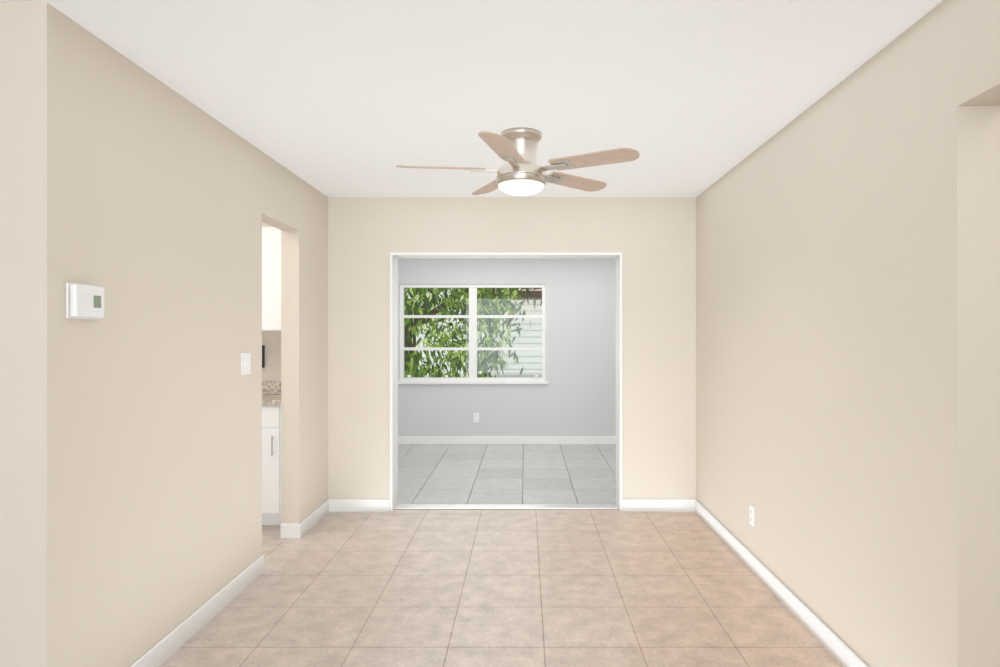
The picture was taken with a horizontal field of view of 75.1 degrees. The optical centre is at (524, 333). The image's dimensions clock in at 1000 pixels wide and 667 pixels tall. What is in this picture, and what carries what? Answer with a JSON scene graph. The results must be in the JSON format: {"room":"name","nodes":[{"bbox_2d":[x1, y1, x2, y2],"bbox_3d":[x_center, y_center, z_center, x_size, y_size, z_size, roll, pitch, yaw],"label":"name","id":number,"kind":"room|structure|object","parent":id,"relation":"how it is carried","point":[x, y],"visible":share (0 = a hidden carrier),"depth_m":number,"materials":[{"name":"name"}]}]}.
{"room":"empty dining room","nodes":[
{"label":"empty dining room","id":0,"kind":"room"},
{"bbox_2d":[0,2,8,666],"bbox_3d":[-2.775,0.160,2.140,2.250,2.440,0.120,0,0,0],"label":"wall","id":1,"kind":"structure","parent":0,"point":[4,334],"depth_m":2.08,"materials":[{"name":"beige paint"}]},
{"bbox_2d":[9,2,327,666],"bbox_3d":[-1.590,0.160,3.565,0.120,2.440,2.970,0,0,0],"label":"wall","id":2,"kind":"structure","parent":0,"point":[135,464],"depth_m":2.55,"materials":[{"name":"beige paint"}]},
{"bbox_2d":[66,283,103,319],"bbox_3d":[-1.512,-0.110,2.245,0.035,0.120,0.164,0,0,0],"label":"thermostat","id":3,"kind":"object","parent":2,"relation":"attached to","point":[83,301],"visible":1,"depth_m":2.21,"materials":[{"name":"white plastic"}]},
{"bbox_2d":[130,555,263,666],"bbox_3d":[-1.523,1.333,2.923,0.014,0.095,1.714,0,0,0],"label":"baseboard","id":4,"kind":"structure","parent":2,"relation":"attached to","point":[163,650],"depth_m":3.02,"materials":[{"name":"white wood"}]},
{"bbox_2d":[241,352,250,374],"bbox_3d":[-1.522,0.165,3.555,0.017,0.120,0.116,0,0,0],"label":"switch plate","id":5,"kind":"object","parent":2,"relation":"attached to","point":[245,363],"visible":1,"depth_m":3.54,"materials":[{"name":"white plastic"}]},
{"bbox_2d":[280,524,297,537],"bbox_3d":[-1.590,1.333,4.393,0.120,0.095,0.014,0,0,0],"label":"baseboard","id":6,"kind":"object","parent":2,"relation":"attached to","point":[288,530],"visible":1,"depth_m":4.39,"materials":[{"name":"white wood"}]},
{"bbox_2d":[298,499,329,537],"bbox_3d":[-1.523,1.333,4.718,0.014,0.095,0.664,0,0,0],"label":"baseboard","id":7,"kind":"structure","parent":2,"relation":"attached to","point":[309,522],"depth_m":4.66,"materials":[{"name":"white wood"}]},
{"bbox_2d":[262,222,272,226],"bbox_3d":[-2.428,-0.920,4.902,1.545,0.280,0.284,0,0,0],"label":"soffit","id":8,"kind":"structure","parent":0,"point":[265,225],"depth_m":4.76,"materials":[{"name":"beige paint"}]},
{"bbox_2d":[0,0,942,196],"bbox_3d":[-0.600,-1.085,3.295,7.000,0.050,9.990,0,0,0],"label":"ceiling","id":9,"kind":"structure","parent":0,"point":[365,98],"depth_m":2.66,"materials":[{"name":"paint"}]},
{"bbox_2d":[396,127,639,195],"bbox_3d":[-0.058,-0.899,3.431,1.228,0.322,1.245,0,0,0],"label":"ceiling fan","id":10,"kind":"object","parent":9,"relation":"hanging from","point":[520,171],"visible":1,"depth_m":3.35,"materials":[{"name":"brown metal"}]},
{"bbox_2d":[262,197,695,498],"bbox_3d":[-1.205,0.160,5.150,5.390,2.440,0.200,0,0,0],"label":"wall","id":11,"kind":"structure","parent":0,"point":[658,347],"depth_m":5.05,"materials":[{"name":"beige paint"}]},
{"bbox_2d":[262,345,264,367],"bbox_3d":[-2.053,0.179,5.035,0.065,0.172,0.029,0,0,0],"label":"light switch","id":12,"kind":"object","parent":11,"relation":"attached to","point":[263,356],"visible":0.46,"depth_m":5.02,"materials":[{"name":"black"}]},
{"bbox_2d":[262,227,280,330],"bbox_3d":[-1.880,-0.400,4.891,0.450,0.760,0.304,0,0,0],"label":"upper cabinet","id":13,"kind":"object","parent":11,"relation":"attached to","point":[271,278],"visible":0.06,"depth_m":4.72,"materials":[{"name":"white wood"}]},
{"bbox_2d":[329,499,389,511],"bbox_3d":[-1.283,1.333,5.043,0.466,0.095,0.014,0,0,0],"label":"baseboard","id":14,"kind":"structure","parent":11,"relation":"attached to","point":[359,505],"depth_m":5.04,"materials":[{"name":"white wood"}]},
{"bbox_2d":[390,255,397,510],"bbox_3d":[-1.039,0.386,5.150,0.022,1.988,0.224,0,0,0],"label":"liner","id":15,"kind":"object","parent":11,"relation":"attached to","point":[393,381],"visible":1,"depth_m":5.08,"materials":[{"name":"white wood"}]},
{"bbox_2d":[390,252,621,257],"bbox_3d":[-0.147,-0.619,5.150,1.806,0.022,0.224,0,0,0],"label":"door frame","id":16,"kind":"structure","parent":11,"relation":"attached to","point":[506,254],"depth_m":5.04,"materials":[{"name":"white wood"}]},
{"bbox_2d":[616,255,621,510],"bbox_3d":[0.745,0.386,5.150,0.022,1.988,0.224,0,0,0],"label":"liner","id":17,"kind":"object","parent":11,"relation":"attached to","point":[619,381],"visible":1,"depth_m":5.05,"materials":[{"name":"white wood"}]},
{"bbox_2d":[622,499,694,511],"bbox_3d":[1.036,1.333,5.043,0.560,0.095,0.014,0,0,0],"label":"baseboard","id":18,"kind":"structure","parent":11,"relation":"attached to","point":[658,505],"depth_m":5.04,"materials":[{"name":"white wood"}]},
{"bbox_2d":[159,444,842,666],"bbox_3d":[-0.600,1.405,3.295,7.000,0.050,9.990,0,0,0],"label":"floor","id":19,"kind":"structure","parent":0,"point":[505,588],"depth_m":3.53,"materials":[{"name":"beige tile"}]},
{"bbox_2d":[262,406,280,524],"bbox_3d":[-1.920,0.945,4.822,0.530,0.870,0.445,0,0,0],"label":"base cabinet","id":20,"kind":"object","parent":19,"relation":"on","point":[271,465],"visible":0.17,"depth_m":4.58,"materials":[{"name":"white wood"}]},
{"bbox_2d":[262,381,280,405],"bbox_3d":[-2.428,0.439,4.812,1.545,0.138,0.464,0,0,0],"label":"countertop","id":21,"kind":"structure","parent":20,"relation":"on","point":[271,393],"depth_m":5.02,"materials":[{"name":"stone"}]},
{"bbox_2d":[394,504,618,509],"bbox_3d":[-0.147,1.374,5.150,1.762,0.012,0.120,0,0,0],"label":"threshold strip","id":22,"kind":"object","parent":19,"relation":"on","point":[506,506],"visible":1,"depth_m":5.11,"materials":[{"name":"white wood"}]},
{"bbox_2d":[398,258,615,435],"bbox_3d":[-0.050,0.160,8.215,4.800,2.440,0.150,0,0,0],"label":"wall","id":23,"kind":"structure","parent":0,"point":[581,345],"depth_m":8.14,"materials":[{"name":"grey paint"}]},
{"bbox_2d":[398,284,547,383],"bbox_3d":[-0.655,0.005,8.168,1.890,1.250,0.125,0,0,0],"label":"window","id":24,"kind":"structure","parent":23,"relation":"in","point":[472,348],"depth_m":8.16,"materials":[{"name":"white"}]},
{"bbox_2d":[473,413,478,421],"bbox_3d":[-0.610,1.055,8.136,0.070,0.115,0.008,0,0,0],"label":"outlet","id":25,"kind":"object","parent":23,"relation":"attached to","point":[475,417],"visible":1,"depth_m":8.13,"materials":[{"name":"white plastic"}]},
{"bbox_2d":[398,436,615,443],"bbox_3d":[-0.050,1.333,8.133,4.800,0.095,0.014,0,0,0],"label":"baseboard","id":26,"kind":"structure","parent":23,"relation":"attached to","point":[506,439],"depth_m":8.13,"materials":[{"name":"white wood"}]},
{"bbox_2d":[696,0,999,666],"bbox_3d":[1.410,0.160,2.800,0.160,2.440,4.500,0,0,0],"label":"wall","id":27,"kind":"structure","parent":0,"point":[848,338],"depth_m":2.47,"materials":[{"name":"beige paint"}]},
{"bbox_2d":[750,504,753,526],"bbox_3d":[1.326,1.065,3.800,0.008,0.115,0.070,0,0,0],"label":"electrical outlet","id":28,"kind":"object","parent":27,"relation":"attached to","point":[751,515],"visible":1,"depth_m":3.79,"materials":[{"name":"white plastic"}]},
{"bbox_2d":[695,499,868,666],"bbox_3d":[1.323,1.333,3.518,0.014,0.095,3.064,0,0,0],"label":"baseboard","id":29,"kind":"structure","parent":27,"relation":"attached to","point":[839,650],"depth_m":3.26,"materials":[{"name":"white wood"}]},
{"label":"outside","id":30,"kind":"structure","parent":0,"visible":0},
{"bbox_2d":[406,288,541,376],"bbox_3d":[0.000,-3.070,16.050,20.000,9.100,0.100,0,0,0],"label":"sky","id":31,"kind":"structure","parent":30,"point":[420,363],"depth_m":16.00,"materials":[{"name":"white"}]},
{"bbox_3d":[0.000,1.455,12.120,16.000,0.050,7.560,0,0,0],"label":"ground","id":32,"kind":"structure","parent":30,"visible":0},
{"bbox_2d":[405,288,541,376],"bbox_3d":[-1.786,-0.573,10.726,4.338,4.006,2.552,0,0,0],"label":"tree","id":33,"kind":"object","parent":32,"relation":"on","point":[443,311],"depth_m":10.45,"materials":[{"name":"green plant"}]},
{"bbox_2d":[485,300,541,376],"bbox_3d":[2.100,0.305,13.100,5.800,2.250,0.200,0,0,0],"label":"house siding","id":34,"kind":"object","parent":32,"relation":"on","point":[532,338],"depth_m":13.00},
{"bbox_3d":[2.100,-1.608,14.041,6.200,0.100,3.400,0,25,0],"label":"roof","id":35,"kind":"structure","parent":0,"visible":0},
{"bbox_2d":[506,291,541,299],"bbox_3d":[2.100,-0.730,12.440,6.200,0.180,0.080,0,0,0],"label":"fascia","id":36,"kind":"object","parent":35,"relation":"attached to","point":[537,294],"depth_m":12.40,"materials":[{"name":"brown"}]}
]}

